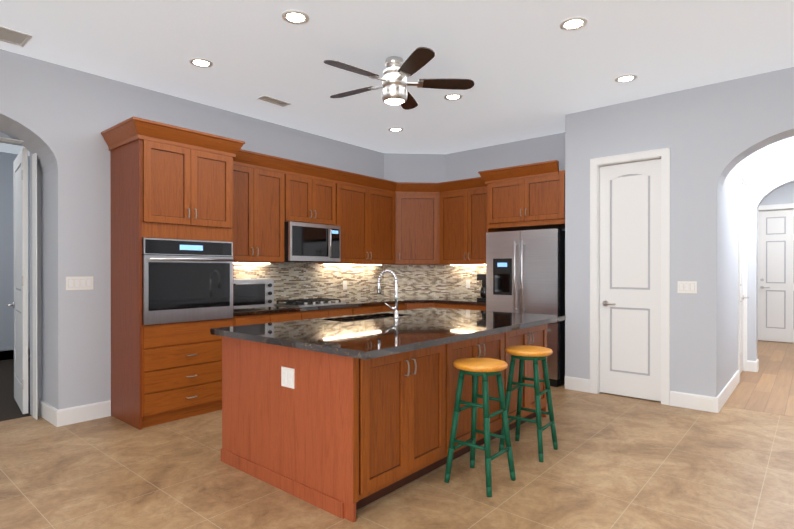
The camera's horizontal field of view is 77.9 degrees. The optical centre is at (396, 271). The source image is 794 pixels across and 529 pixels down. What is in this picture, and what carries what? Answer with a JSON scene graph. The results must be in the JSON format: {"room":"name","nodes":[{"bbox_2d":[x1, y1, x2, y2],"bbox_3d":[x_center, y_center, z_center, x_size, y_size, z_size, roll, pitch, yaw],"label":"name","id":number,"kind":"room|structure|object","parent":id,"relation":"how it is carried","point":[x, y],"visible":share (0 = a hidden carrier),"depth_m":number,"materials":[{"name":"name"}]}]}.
{"room":"kitchen","nodes":[
{"label":"kitchen","id":0,"kind":"room"},
{"bbox_2d":[0,340,793,528],"bbox_3d":[0.781,1.351,4.410,14.000,0.101,15.600,0,0,40],"label":"floor","id":1,"kind":"structure","parent":0,"point":[613,461],"depth_m":3.14,"materials":[{"name":"tile"}]},
{"bbox_2d":[110,139,232,429],"bbox_3d":[-2.058,0.082,4.559,0.676,2.440,0.859,0,0,40],"label":"tall cabinet","id":2,"kind":"object","parent":1,"relation":"on","point":[164,373],"visible":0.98,"depth_m":4.28,"materials":[{"name":"brown wood"}]},
{"bbox_2d":[142,238,233,324],"bbox_3d":[-2.034,0.077,4.539,0.679,0.720,0.812,0,0,40],"label":"wall oven","id":3,"kind":"object","parent":2,"relation":"in","point":[186,280],"visible":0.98,"depth_m":4.31,"materials":[{"name":"grey metal"}]},
{"bbox_2d":[233,311,300,325],"bbox_3d":[-1.518,0.863,5.195,0.676,0.874,0.803,0,0,40],"label":"base cabinet","id":4,"kind":"object","parent":1,"relation":"on","point":[261,319],"visible":0.02,"depth_m":4.96,"materials":[{"name":"brown wood"}]},
{"bbox_2d":[301,307,351,319],"bbox_3d":[-1.008,0.861,5.795,0.676,0.874,0.768,0,0,40],"label":"base cabinet","id":5,"kind":"object","parent":1,"relation":"on","point":[314,314],"visible":0.02,"depth_m":5.57,"materials":[{"name":"brown wood"}]},
{"bbox_2d":[352,303,405,314],"bbox_3d":[-0.429,0.859,6.473,0.676,0.874,1.011,0,0,40],"label":"base cabinet","id":6,"kind":"object","parent":1,"relation":"on","point":[371,309],"visible":0.04,"depth_m":6.20,"materials":[{"name":"brown wood"}]},
{"bbox_2d":[218,323,547,522],"bbox_3d":[0.063,0.866,3.897,1.378,0.876,2.432,0,0,40],"label":"kitchen island","id":7,"kind":"object","parent":1,"relation":"on","point":[346,417],"depth_m":2.92,"materials":[{"name":"brown wood"}]},
{"bbox_2d":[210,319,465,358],"bbox_3d":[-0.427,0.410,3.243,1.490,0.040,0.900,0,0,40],"label":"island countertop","id":8,"kind":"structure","parent":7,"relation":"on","point":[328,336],"depth_m":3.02,"materials":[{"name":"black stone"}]},
{"bbox_2d":[326,312,525,338],"bbox_3d":[0.131,0.408,3.898,1.490,0.040,0.820,0,0,40],"label":"island countertop","id":9,"kind":"structure","parent":7,"relation":"on","point":[472,328],"depth_m":3.71,"materials":[{"name":"black stone"}]},
{"bbox_2d":[338,315,389,322],"bbox_3d":[-0.246,0.515,4.219,0.344,0.200,0.844,0,0,40],"label":"sink","id":10,"kind":"object","parent":9,"relation":"in","point":[371,316],"depth_m":4.30,"materials":[{"name":"silver metal"}]},
{"bbox_2d":[377,270,398,317],"bbox_3d":[-0.090,0.183,4.192,0.238,0.406,0.090,0,0,40],"label":"faucet","id":11,"kind":"object","parent":9,"relation":"on","point":[395,308],"visible":1,"depth_m":4.14,"materials":[{"name":"silver metal"}]},
{"bbox_2d":[386,307,565,326],"bbox_3d":[0.662,0.406,4.522,1.490,0.040,0.820,0,0,40],"label":"island countertop","id":12,"kind":"structure","parent":7,"relation":"on","point":[503,317],"depth_m":4.37,"materials":[{"name":"black stone"}]},
{"bbox_2d":[435,303,485,310],"bbox_3d":[1.012,0.859,6.656,0.821,0.874,0.676,0,0,40],"label":"base cabinet","id":13,"kind":"object","parent":1,"relation":"on","point":[462,306],"visible":0.02,"depth_m":6.42,"materials":[{"name":"brown wood"}]},
{"bbox_2d":[444,358,515,496],"bbox_3d":[0.520,0.934,3.069,0.336,0.747,0.336,0,0,40],"label":"bar stool","id":14,"kind":"object","parent":1,"relation":"on","point":[484,368],"visible":1,"depth_m":3.04,"materials":[{"name":"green wood"}]},
{"bbox_2d":[486,229,564,386],"bbox_3d":[1.655,0.403,6.033,0.910,1.790,0.753,0,0,40],"label":"refrigerator","id":15,"kind":"object","parent":1,"relation":"on","point":[525,271],"visible":0.6,"depth_m":5.69,"materials":[{"name":"grey metal"}]},
{"bbox_2d":[499,345,557,461],"bbox_3d":[0.961,0.933,3.587,0.335,0.747,0.335,0,0,36],"label":"bar stool","id":16,"kind":"object","parent":1,"relation":"on","point":[522,353],"visible":0.94,"depth_m":3.55,"materials":[{"name":"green wood"}]},
{"bbox_2d":[0,49,793,415],"bbox_3d":[0.781,-0.223,4.406,13.900,3.050,15.500,0,0,40],"label":"wall","id":17,"kind":"structure","parent":0,"point":[58,119],"depth_m":4.65,"materials":[{"name":"grey paint"}]},
{"bbox_2d":[6,148,27,413],"bbox_3d":[-3.649,0.082,4.755,0.787,2.415,0.142,0,0,40],"label":"bedroom door","id":18,"kind":"structure","parent":17,"relation":"in","point":[20,192],"depth_m":4.53,"materials":[{"name":"white wood"}]},
{"bbox_2d":[0,137,36,419],"bbox_3d":[-3.490,0.047,4.064,0.135,2.512,0.942,0,0,40],"label":"door frame","id":19,"kind":"structure","parent":17,"relation":"attached to","point":[34,234],"depth_m":4.36,"materials":[{"name":"white wood"}]},
{"bbox_2d":[66,276,92,289],"bbox_3d":[-2.752,0.097,4.258,0.011,0.115,0.198,0,0,40],"label":"light switch","id":20,"kind":"object","parent":17,"relation":"attached to","point":[79,283],"visible":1,"depth_m":4.25,"materials":[{"name":"white plastic"}]},
{"bbox_2d":[233,164,284,262],"bbox_3d":[-1.629,-0.620,5.285,0.386,1.040,0.803,0,0,40],"label":"upper cabinet","id":21,"kind":"object","parent":17,"relation":"attached to","point":[258,215],"visible":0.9,"depth_m":5.22,"materials":[{"name":"brown wood"}]},
{"bbox_2d":[233,263,269,263],"bbox_3d":[-1.707,-0.094,5.356,0.060,0.011,0.720,0,0,40],"label":"under-cabinet light","id":22,"kind":"object","parent":21,"relation":"attached to","point":[233,263],"depth_m":5.43,"materials":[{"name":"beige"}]},
{"bbox_2d":[284,174,335,224],"bbox_3d":[-1.118,-0.855,5.884,0.386,0.575,0.768,0,0,40],"label":"upper cabinet","id":23,"kind":"object","parent":17,"relation":"attached to","point":[309,200],"visible":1,"depth_m":5.75,"materials":[{"name":"brown wood"}]},
{"bbox_2d":[284,221,340,262],"bbox_3d":[-1.082,-0.339,5.854,0.461,0.447,0.760,0,0,40],"label":"microwave","id":24,"kind":"object","parent":23,"relation":"attached to","point":[311,243],"visible":0.9,"depth_m":5.68,"materials":[{"name":"grey metal"}]},
{"bbox_2d":[318,183,394,264],"bbox_3d":[-0.501,-0.624,6.609,0.386,1.040,1.131,0,0,40],"label":"upper cabinet","id":25,"kind":"object","parent":17,"relation":"attached to","point":[365,219],"visible":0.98,"depth_m":6.47,"materials":[{"name":"brown wood"}]},
{"bbox_2d":[323,264,368,264],"bbox_3d":[-0.585,-0.098,6.673,0.060,0.011,1.040,0,0,40],"label":"under-cabinet light","id":26,"kind":"object","parent":25,"relation":"attached to","point":[329,264],"depth_m":6.52,"materials":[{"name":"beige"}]},
{"bbox_2d":[233,262,485,303],"bbox_3d":[-0.246,-0.090,5.877,1.727,0.944,3.492,0,0,40],"label":"backsplash","id":27,"kind":"structure","parent":17,"relation":"attached to","point":[299,280],"depth_m":6.91,"materials":[{"name":"tile"}]},
{"bbox_2d":[343,281,346,288],"bbox_3d":[-0.704,0.176,6.657,0.006,0.114,0.072,0,0,40],"label":"outlet","id":28,"kind":"object","parent":27,"relation":"attached to","point":[344,284],"visible":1,"depth_m":6.65,"materials":[{"name":"white plastic"}]},
{"bbox_2d":[466,280,469,287],"bbox_3d":[1.021,0.174,7.079,0.072,0.114,0.006,0,0,40],"label":"outlet","id":29,"kind":"object","parent":27,"relation":"attached to","point":[467,283],"visible":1,"depth_m":7.08,"materials":[{"name":"white plastic"}]},
{"bbox_2d":[0,348,758,426],"bbox_3d":[0.743,1.232,4.377,13.616,0.140,15.100,0,0,40],"label":"baseboard","id":30,"kind":"structure","parent":17,"relation":"attached to","point":[54,416],"depth_m":4.59,"materials":[{"name":"white wood"}]},
{"bbox_2d":[395,194,439,264],"bbox_3d":[0.273,-0.626,7.209,0.783,1.040,0.783,0,0,40],"label":"upper cabinet","id":31,"kind":"object","parent":17,"relation":"attached to","point":[417,229],"visible":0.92,"depth_m":6.97,"materials":[{"name":"brown wood"}]},
{"bbox_2d":[101,116,558,194],"bbox_3d":[-0.304,-1.174,5.089,2.652,0.152,4.102,0,0,40],"label":"crown molding","id":32,"kind":"structure","parent":31,"relation":"attached to","point":[130,130],"depth_m":5.49,"materials":[{"name":"brown wood"}]},
{"bbox_2d":[405,303,434,309],"bbox_3d":[0.280,0.807,7.129,0.904,0.774,0.903,0,0,40],"label":"base cabinet","id":33,"kind":"object","parent":17,"relation":"attached to","point":[417,305],"depth_m":6.68,"materials":[{"name":"brown wood"}]},
{"bbox_2d":[233,297,433,316],"bbox_3d":[-0.554,0.402,6.136,0.910,0.040,3.485,0,0,40],"label":"countertop","id":34,"kind":"structure","parent":33,"relation":"on","point":[348,304],"depth_m":5.67,"materials":[{"name":"stone"}]},
{"bbox_2d":[233,279,273,308],"bbox_3d":[-1.585,0.229,5.109,0.407,0.310,0.500,0,0,40],"label":"toaster oven","id":35,"kind":"object","parent":34,"relation":"on","point":[252,293],"visible":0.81,"depth_m":4.99,"materials":[{"name":"silver plastic"}]},
{"bbox_2d":[274,298,345,306],"bbox_3d":[-1.019,0.355,5.803,0.470,0.054,0.710,0,0,40],"label":"cooktop","id":36,"kind":"object","parent":34,"relation":"in","point":[310,302],"visible":0.98,"depth_m":5.69,"materials":[{"name":"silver metal"}]},
{"bbox_2d":[417,297,485,305],"bbox_3d":[0.918,0.401,6.746,1.080,0.040,0.648,0,0,40],"label":"countertop","id":37,"kind":"structure","parent":33,"relation":"on","point":[468,301],"depth_m":6.56,"materials":[{"name":"stone"}]},
{"bbox_2d":[477,274,485,300],"bbox_3d":[1.214,0.205,6.599,0.196,0.350,0.223,0,0,40],"label":"coffee maker","id":38,"kind":"object","parent":37,"relation":"on","point":[482,277],"visible":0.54,"depth_m":6.53,"materials":[{"name":"black plastic"}]},
{"bbox_2d":[440,189,486,264],"bbox_3d":[1.060,-0.625,6.801,0.941,1.040,0.386,0,0,40],"label":"upper cabinet","id":39,"kind":"object","parent":17,"relation":"attached to","point":[463,223],"visible":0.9,"depth_m":6.74,"materials":[{"name":"brown wood"}]},
{"bbox_2d":[487,170,564,232],"bbox_3d":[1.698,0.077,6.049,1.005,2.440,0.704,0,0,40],"label":"upper cabinet","id":40,"kind":"object","parent":17,"relation":"attached to","point":[537,203],"visible":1,"depth_m":5.80,"materials":[{"name":"brown wood"}]},
{"bbox_2d":[590,147,669,404],"bbox_3d":[2.401,0.044,5.075,0.764,2.512,0.119,0,0,40],"label":"door frame","id":41,"kind":"structure","parent":17,"relation":"attached to","point":[663,154],"depth_m":5.01,"materials":[{"name":"white wood"}]},
{"bbox_2d":[600,159,660,400],"bbox_3d":[2.397,0.081,5.064,0.606,2.415,0.104,0,0,40],"label":"pantry door","id":42,"kind":"structure","parent":17,"relation":"in","point":[630,279],"depth_m":5.07,"materials":[{"name":"white wood"}]},
{"bbox_2d":[677,281,696,292],"bbox_3d":[2.774,0.146,4.698,0.161,0.115,0.011,0,0,40],"label":"light switch","id":43,"kind":"object","parent":17,"relation":"attached to","point":[687,286],"visible":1,"depth_m":4.70,"materials":[{"name":"white plastic"}]},
{"bbox_2d":[738,169,747,381],"bbox_3d":[4.291,0.041,6.147,0.089,2.512,0.904,0,0,40],"label":"door frame","id":44,"kind":"structure","parent":17,"relation":"attached to","point":[742,178],"depth_m":6.41,"materials":[{"name":"white wood"}]},
{"bbox_2d":[740,183,748,373],"bbox_3d":[4.301,0.078,6.138,0.104,2.415,0.738,0,0,40],"label":"hall door","id":45,"kind":"structure","parent":17,"relation":"in","point":[742,297],"depth_m":6.30,"materials":[{"name":"white wood"}]},
{"bbox_2d":[757,203,793,340],"bbox_3d":[7.120,0.027,8.911,1.120,2.525,0.119,0,0,40],"label":"door frame","id":46,"kind":"structure","parent":17,"relation":"attached to","point":[775,207],"depth_m":9.07,"materials":[{"name":"white wood"}]},
{"bbox_2d":[758,209,793,342],"bbox_3d":[7.113,0.070,8.903,0.928,2.415,0.104,0,0,40],"label":"front door","id":47,"kind":"structure","parent":17,"relation":"in","point":[775,275],"depth_m":9.04,"materials":[{"name":"white wood"}]},
{"bbox_2d":[0,0,793,155],"bbox_3d":[0.781,-1.798,4.402,14.000,0.100,15.600,0,0,40],"label":"ceiling","id":48,"kind":"structure","parent":0,"point":[531,68],"depth_m":3.91,"materials":[{"name":"paint"}]},
{"bbox_2d":[0,26,32,46],"bbox_3d":[-2.905,-1.741,3.574,0.270,0.008,0.360,0,0,40],"label":"ceiling vent","id":49,"kind":"object","parent":48,"relation":"in","point":[14,37],"visible":0.98,"depth_m":3.64,"materials":[{"name":"white metal"}]},
{"bbox_2d":[189,58,212,67],"bbox_3d":[-1.632,-1.742,4.096,0.184,0.008,0.184,0,0,40],"label":"recessed light","id":50,"kind":"object","parent":48,"relation":"in","point":[202,62],"visible":1,"depth_m":4.09,"materials":[{"name":"white"}]},
{"bbox_2d":[257,95,290,106],"bbox_3d":[-1.254,-1.745,5.019,0.130,0.008,0.320,0,0,40],"label":"ceiling vent","id":51,"kind":"object","parent":48,"relation":"in","point":[273,100],"visible":0.94,"depth_m":5.01,"materials":[{"name":"white metal"}]},
{"bbox_2d":[282,10,308,23],"bbox_3d":[-0.694,-1.740,3.359,0.184,0.008,0.184,0,0,40],"label":"recessed light","id":52,"kind":"object","parent":48,"relation":"in","point":[295,16],"visible":1,"depth_m":3.35,"materials":[{"name":"white"}]},
{"bbox_2d":[388,127,402,131],"bbox_3d":[-0.015,-1.748,6.033,0.184,0.008,0.184,0,0,40],"label":"recessed light","id":53,"kind":"object","parent":48,"relation":"in","point":[395,129],"visible":0.98,"depth_m":6.03,"materials":[{"name":"white"}]},
{"bbox_2d":[324,47,473,109],"bbox_3d":[-0.060,-1.568,4.048,1.255,0.357,1.260,0,0,40],"label":"ceiling fan","id":54,"kind":"object","parent":48,"relation":"hanging from","point":[397,71],"visible":1,"depth_m":3.97,"materials":[{"name":"brown wood"}]},
{"bbox_2d":[444,93,462,99],"bbox_3d":[0.561,-1.744,4.898,0.184,0.008,0.184,0,0,40],"label":"recessed light","id":55,"kind":"object","parent":48,"relation":"in","point":[454,96],"visible":0.96,"depth_m":4.89,"materials":[{"name":"white"}]},
{"bbox_2d":[560,17,586,30],"bbox_3d":[1.239,-1.740,3.449,0.184,0.008,0.184,0,0,40],"label":"recessed light","id":56,"kind":"object","parent":48,"relation":"in","point":[573,23],"visible":1,"depth_m":3.44,"materials":[{"name":"white"}]},
{"bbox_2d":[615,74,636,82],"bbox_3d":[2.066,-1.743,4.432,0.184,0.008,0.184,0,0,40],"label":"recessed light","id":57,"kind":"object","parent":48,"relation":"in","point":[625,78],"visible":1,"depth_m":4.43,"materials":[{"name":"white"}]}
]}

